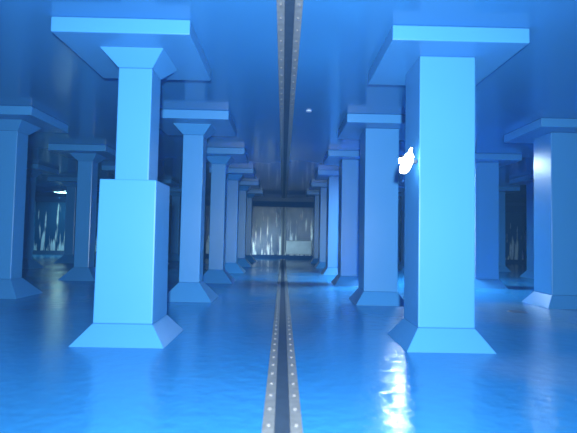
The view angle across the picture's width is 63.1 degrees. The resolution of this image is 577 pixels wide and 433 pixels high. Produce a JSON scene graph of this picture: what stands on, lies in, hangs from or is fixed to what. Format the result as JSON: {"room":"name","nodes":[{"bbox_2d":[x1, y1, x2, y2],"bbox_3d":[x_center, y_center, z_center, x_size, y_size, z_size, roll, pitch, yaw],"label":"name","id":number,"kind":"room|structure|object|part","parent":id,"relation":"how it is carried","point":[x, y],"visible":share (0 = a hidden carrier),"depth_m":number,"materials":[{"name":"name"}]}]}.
{"room":"underground water reservoir","nodes":[
{"label":"underground water reservoir","id":0,"kind":"room"},
{"bbox_2d":[33,201,35,250],"bbox_3d":[-20.275,-0.397,16.792,0.300,4.920,42.000,1,-3,-1],"label":"wall","id":1,"kind":"structure","parent":0,"point":[35,201],"depth_m":37.69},
{"bbox_2d":[34,202,526,259],"bbox_3d":[-0.386,0.984,38.143,40.000,4.920,0.300,1,-3,-1],"label":"wall","id":2,"kind":"structure","parent":0,"point":[49,234],"depth_m":37.97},
{"bbox_2d":[33,250,526,263],"bbox_3d":[-0.428,3.267,37.738,40.000,0.320,0.300,1,-3,-1],"label":"trim","id":3,"kind":"structure","parent":2,"relation":"attached to","point":[40,252],"depth_m":37.71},
{"bbox_2d":[35,193,525,211],"bbox_3d":[-0.339,-1.131,37.865,40.000,0.720,0.450,1,-3,-1],"label":"trim","id":4,"kind":"structure","parent":2,"relation":"attached to","point":[39,197],"depth_m":37.73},
{"bbox_2d":[281,207,285,254],"bbox_3d":[-0.418,1.175,37.966,0.360,3.860,0.030,1,-3,-1],"label":"expansion joint","id":5,"kind":"object","parent":2,"relation":"attached to","point":[283,213],"visible":1,"depth_m":37.97,"materials":[{"name":"metal"}]},
{"bbox_2d":[286,240,311,254],"bbox_3d":[0.836,2.514,37.910,2.100,1.150,0.050,1,-3,-1],"label":"wall panel","id":6,"kind":"object","parent":2,"relation":"attached to","point":[293,247],"visible":1,"depth_m":37.88,"materials":[{"name":"metal"}]},
{"bbox_2d":[0,254,576,432],"bbox_3d":[-0.183,2.625,16.897,40.600,0.300,42.600,1,-3,-1],"label":"floor","id":7,"kind":"structure","parent":0,"point":[353,377],"depth_m":6.26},
{"bbox_2d":[0,105,67,298],"bbox_3d":[-7.614,-0.323,12.837,2.060,4.918,2.060,1,-3,-1],"label":"column","id":8,"kind":"structure","parent":7,"relation":"on","point":[16,122],"depth_m":12.61,"materials":[{"name":"blue paint"}]},
{"bbox_3d":[-7.567,-2.665,12.945,2.060,0.228,2.060,1,-3,-1],"label":"drop panel","id":9,"kind":"part","parent":8,"relation":"part of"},
{"bbox_2d":[22,164,58,268],"bbox_3d":[-12.733,0.031,22.770,2.060,4.918,2.060,1,-3,-1],"label":"column","id":10,"kind":"structure","parent":7,"relation":"on","point":[33,170],"depth_m":22.58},
{"bbox_3d":[-12.686,-2.312,22.878,2.060,0.228,2.060,1,-3,-1],"label":"drop panel","id":11,"kind":"part","parent":10,"relation":"part of","materials":[{"name":"blue concrete"}]},
{"bbox_2d":[47,177,97,262],"bbox_3d":[-12.794,0.259,27.765,2.060,4.918,2.060,1,-3,-1],"label":"column","id":12,"kind":"structure","parent":7,"relation":"on","point":[70,183],"depth_m":27.46,"materials":[{"name":"blue concrete"}]},
{"bbox_3d":[-12.747,-2.083,27.872,2.060,0.228,2.060,1,-3,-1],"label":"drop panel","id":13,"kind":"part","parent":12,"relation":"part of","materials":[{"name":"blue concrete"}]},
{"bbox_2d":[48,144,115,280],"bbox_3d":[-7.674,-0.095,17.831,2.060,4.918,2.060,1,-3,-1],"label":"column","id":14,"kind":"structure","parent":7,"relation":"on","point":[88,157],"depth_m":17.54,"materials":[{"name":"blue paint"}]},
{"bbox_3d":[-7.627,-2.437,17.939,2.060,0.228,2.060,1,-3,-1],"label":"drop panel","id":15,"kind":"part","parent":14,"relation":"part of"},
{"bbox_2d":[102,165,157,176],"bbox_3d":[-7.735,0.134,22.826,2.060,4.918,2.060,1,-3,-1],"label":"column","id":16,"kind":"structure","parent":7,"relation":"on","point":[108,168],"depth_m":21.90,"materials":[{"name":"blue concrete"}]},
{"bbox_2d":[51,17,210,347],"bbox_3d":[-2.555,-0.448,7.898,2.060,4.918,2.060,1,-3,-1],"label":"column","id":17,"kind":"structure","parent":7,"relation":"on","point":[131,272],"depth_m":7.43,"materials":[{"name":"blue concrete"}]},
{"bbox_3d":[-2.508,-2.790,8.006,2.060,0.228,2.060,1,-3,-1],"label":"drop panel","id":18,"kind":"part","parent":17,"relation":"part of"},
{"bbox_2d":[157,179,178,263],"bbox_3d":[-7.795,0.362,27.820,2.060,4.918,2.060,1,-3,-1],"label":"column","id":19,"kind":"structure","parent":7,"relation":"on","point":[169,182],"depth_m":26.97,"materials":[{"name":"blue concrete"}]},
{"bbox_3d":[-7.748,-1.980,27.928,2.060,0.228,2.060,1,-3,-1],"label":"drop panel","id":20,"kind":"part","parent":19,"relation":"part of","materials":[{"name":"blue concrete"}]},
{"bbox_2d":[168,188,181,260],"bbox_3d":[-7.856,0.590,32.815,2.060,4.918,2.060,1,-3,-1],"label":"column","id":21,"kind":"structure","parent":7,"relation":"on","point":[174,255],"depth_m":32.53,"materials":[{"name":"blue concrete"}]},
{"bbox_3d":[-7.808,-1.752,32.922,2.060,0.228,2.060,1,-3,-1],"label":"drop panel","id":22,"kind":"part","parent":21,"relation":"part of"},
{"bbox_2d":[159,109,236,302],"bbox_3d":[-2.615,-0.220,12.893,2.060,4.918,2.060,1,-3,-1],"label":"column","id":23,"kind":"structure","parent":7,"relation":"on","point":[196,126],"depth_m":12.60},
{"bbox_3d":[-2.568,-2.562,13.000,2.060,0.228,2.060,1,-3,-1],"label":"drop panel","id":24,"kind":"part","parent":23,"relation":"part of","materials":[{"name":"blue paint"}]},
{"bbox_2d":[203,147,248,283],"bbox_3d":[-2.675,0.008,17.887,2.060,4.918,2.060,1,-3,-1],"label":"column","id":25,"kind":"structure","parent":7,"relation":"on","point":[220,159],"depth_m":17.59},
{"bbox_3d":[-2.628,-2.334,17.995,2.060,0.228,2.060,1,-3,-1],"label":"drop panel","id":26,"kind":"part","parent":25,"relation":"part of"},
{"bbox_2d":[209,168,255,272],"bbox_3d":[-2.736,0.236,22.882,2.060,4.918,2.060,1,-3,-1],"label":"column","id":27,"kind":"structure","parent":7,"relation":"on","point":[234,175],"depth_m":22.59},
{"bbox_3d":[-2.689,-2.106,22.989,2.060,0.228,2.060,1,-3,-1],"label":"drop panel","id":28,"kind":"part","parent":27,"relation":"part of","materials":[{"name":"blue concrete"}]},
{"bbox_2d":[237,181,259,266],"bbox_3d":[-2.796,0.465,27.876,2.060,4.918,2.060,1,-3,-1],"label":"column","id":29,"kind":"structure","parent":7,"relation":"on","point":[244,186],"depth_m":27.59,"materials":[{"name":"blue concrete"}]},
{"bbox_3d":[-2.749,-1.877,27.984,2.060,0.228,2.060,1,-3,-1],"label":"drop panel","id":30,"kind":"part","parent":29,"relation":"part of","materials":[{"name":"blue concrete"}]},
{"bbox_2d":[246,190,263,261],"bbox_3d":[-2.857,0.693,32.870,2.060,4.918,2.060,1,-3,-1],"label":"column","id":31,"kind":"structure","parent":7,"relation":"on","point":[251,194],"depth_m":32.58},
{"bbox_3d":[-2.810,-1.649,32.978,2.060,0.228,2.060,1,-3,-1],"label":"drop panel","id":32,"kind":"part","parent":31,"relation":"part of","materials":[{"name":"blue paint"}]},
{"bbox_2d":[261,259,302,432],"bbox_3d":[-0.206,2.445,16.680,0.360,0.038,41.530,1,-3,-1],"label":"expansion joint","id":33,"kind":"object","parent":7,"relation":"on","point":[282,410],"visible":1,"depth_m":5.74,"materials":[{"name":"metal"}]},
{"bbox_2d":[305,191,318,263],"bbox_3d":[2.227,0.798,32.927,2.060,4.918,2.060,1,-3,-1],"label":"column","id":34,"kind":"structure","parent":7,"relation":"on","point":[315,194],"depth_m":32.47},
{"bbox_3d":[2.274,-1.544,33.035,2.060,0.228,2.060,1,-3,-1],"label":"drop panel","id":35,"kind":"part","parent":34,"relation":"part of","materials":[{"name":"blue paint"}]},
{"bbox_2d":[309,183,326,267],"bbox_3d":[2.287,0.569,27.933,2.060,4.918,2.060,1,-3,-1],"label":"column","id":36,"kind":"structure","parent":7,"relation":"on","point":[322,187],"depth_m":27.49,"materials":[{"name":"blue concrete"}]},
{"bbox_3d":[2.334,-1.773,28.040,2.060,0.228,2.060,1,-3,-1],"label":"drop panel","id":37,"kind":"part","parent":36,"relation":"part of","materials":[{"name":"blue concrete"}]},
{"bbox_2d":[315,170,338,274],"bbox_3d":[2.348,0.341,22.938,2.060,4.918,2.060,1,-3,-1],"label":"column","id":38,"kind":"structure","parent":7,"relation":"on","point":[332,176],"depth_m":22.49,"materials":[{"name":"blue concrete"}]},
{"bbox_3d":[2.395,-2.001,23.046,2.060,0.228,2.060,1,-3,-1],"label":"drop panel","id":39,"kind":"part","parent":38,"relation":"part of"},
{"bbox_2d":[323,150,359,285],"bbox_3d":[2.408,0.113,17.944,2.060,4.918,2.060,1,-3,-1],"label":"column","id":40,"kind":"structure","parent":7,"relation":"on","point":[348,161],"depth_m":17.49,"materials":[{"name":"blue concrete"}]},
{"bbox_3d":[2.455,-2.229,18.052,2.060,0.228,2.060,1,-3,-1],"label":"drop panel","id":41,"kind":"part","parent":40,"relation":"part of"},
{"bbox_2d":[338,113,405,305],"bbox_3d":[2.469,-0.115,12.950,2.060,4.918,2.060,1,-3,-1],"label":"column","id":42,"kind":"structure","parent":7,"relation":"on","point":[379,135],"depth_m":12.50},
{"bbox_3d":[2.516,-2.458,13.057,2.060,0.228,2.060,1,-3,-1],"label":"drop panel","id":43,"kind":"part","parent":42,"relation":"part of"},
{"bbox_2d":[398,193,401,264],"bbox_3d":[7.225,0.900,32.983,2.060,4.918,2.060,1,-3,-1],"label":"column","id":44,"kind":"structure","parent":7,"relation":"on","point":[399,194],"depth_m":32.54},
{"bbox_2d":[398,184,404,269],"bbox_3d":[7.286,0.672,27.989,2.060,4.918,2.060,1,-3,-1],"label":"column","id":45,"kind":"structure","parent":7,"relation":"on","point":[401,187],"depth_m":28.00,"materials":[{"name":"blue concrete"}]},
{"bbox_3d":[7.333,-1.670,28.096,2.060,0.228,2.060,1,-3,-1],"label":"drop panel","id":46,"kind":"part","parent":45,"relation":"part of","materials":[{"name":"blue concrete"}]},
{"bbox_2d":[368,25,528,353],"bbox_3d":[2.529,-0.344,7.955,2.060,4.918,2.060,1,-3,-1],"label":"column","id":47,"kind":"structure","parent":7,"relation":"on","point":[440,68],"depth_m":7.50,"materials":[{"name":"blue concrete"}]},
{"bbox_2d":[400,148,416,172],"bbox_3d":[1.936,-0.902,7.576,0.287,0.415,0.154,1,-3,-1],"label":"work light","id":48,"kind":"object","parent":47,"relation":"attached to","point":[408,159],"visible":1,"depth_m":7.52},
{"bbox_3d":[2.576,-2.686,8.063,2.060,0.228,2.060,1,-3,-1],"label":"drop panel","id":49,"kind":"part","parent":47,"relation":"part of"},
{"bbox_2d":[475,153,521,288],"bbox_3d":[7.407,0.216,18.000,2.060,4.918,2.060,1,-3,-1],"label":"column","id":50,"kind":"structure","parent":7,"relation":"on","point":[487,166],"depth_m":17.53,"materials":[{"name":"blue concrete"}]},
{"bbox_3d":[7.454,-2.126,18.107,2.060,0.228,2.060,1,-3,-1],"label":"drop panel","id":51,"kind":"part","parent":50,"relation":"part of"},
{"bbox_2d":[499,187,519,271],"bbox_3d":[12.284,0.775,28.044,2.060,4.918,2.060,1,-3,-1],"label":"column","id":52,"kind":"structure","parent":7,"relation":"on","point":[502,190],"depth_m":27.57,"materials":[{"name":"blue paint"}]},
{"bbox_3d":[12.332,-1.567,28.152,2.060,0.228,2.060,1,-3,-1],"label":"drop panel","id":53,"kind":"part","parent":52,"relation":"part of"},
{"bbox_2d":[507,310,527,312],"bbox_3d":[5.634,2.342,11.574,0.480,0.010,0.480,1,-3,-1],"label":"floor drain","id":54,"kind":"object","parent":7,"relation":"on","point":[512,311],"visible":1,"depth_m":11.56,"materials":[{"name":"metal"}]},
{"bbox_2d":[509,175,533,278],"bbox_3d":[12.345,0.547,23.050,2.060,4.918,2.060,1,-3,-1],"label":"column","id":55,"kind":"structure","parent":7,"relation":"on","point":[528,180],"depth_m":23.11,"materials":[{"name":"blue paint"}]},
{"bbox_3d":[12.392,-1.795,23.158,2.060,0.228,2.060,1,-3,-1],"label":"drop panel","id":56,"kind":"part","parent":55,"relation":"part of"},
{"bbox_2d":[504,118,576,308],"bbox_3d":[7.467,-0.013,13.005,2.060,4.918,2.060,1,-3,-1],"label":"column","id":57,"kind":"structure","parent":7,"relation":"on","point":[554,140],"depth_m":12.61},
{"bbox_3d":[7.514,-2.355,13.113,2.060,0.228,2.060,1,-3,-1],"label":"drop panel","id":58,"kind":"part","parent":57,"relation":"part of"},
{"bbox_2d":[0,0,576,202],"bbox_3d":[-0.078,-2.588,17.136,40.600,0.300,42.600,1,-3,-1],"label":"ceiling","id":59,"kind":"structure","parent":0,"point":[341,41],"depth_m":9.58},
{"bbox_2d":[277,0,302,197],"bbox_3d":[-0.109,-2.429,16.903,0.360,0.038,41.530,1,-3,-1],"label":"expansion joint","id":60,"kind":"object","parent":59,"relation":"attached to","point":[289,12],"visible":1,"depth_m":8.82,"materials":[{"name":"metal"}]}
]}

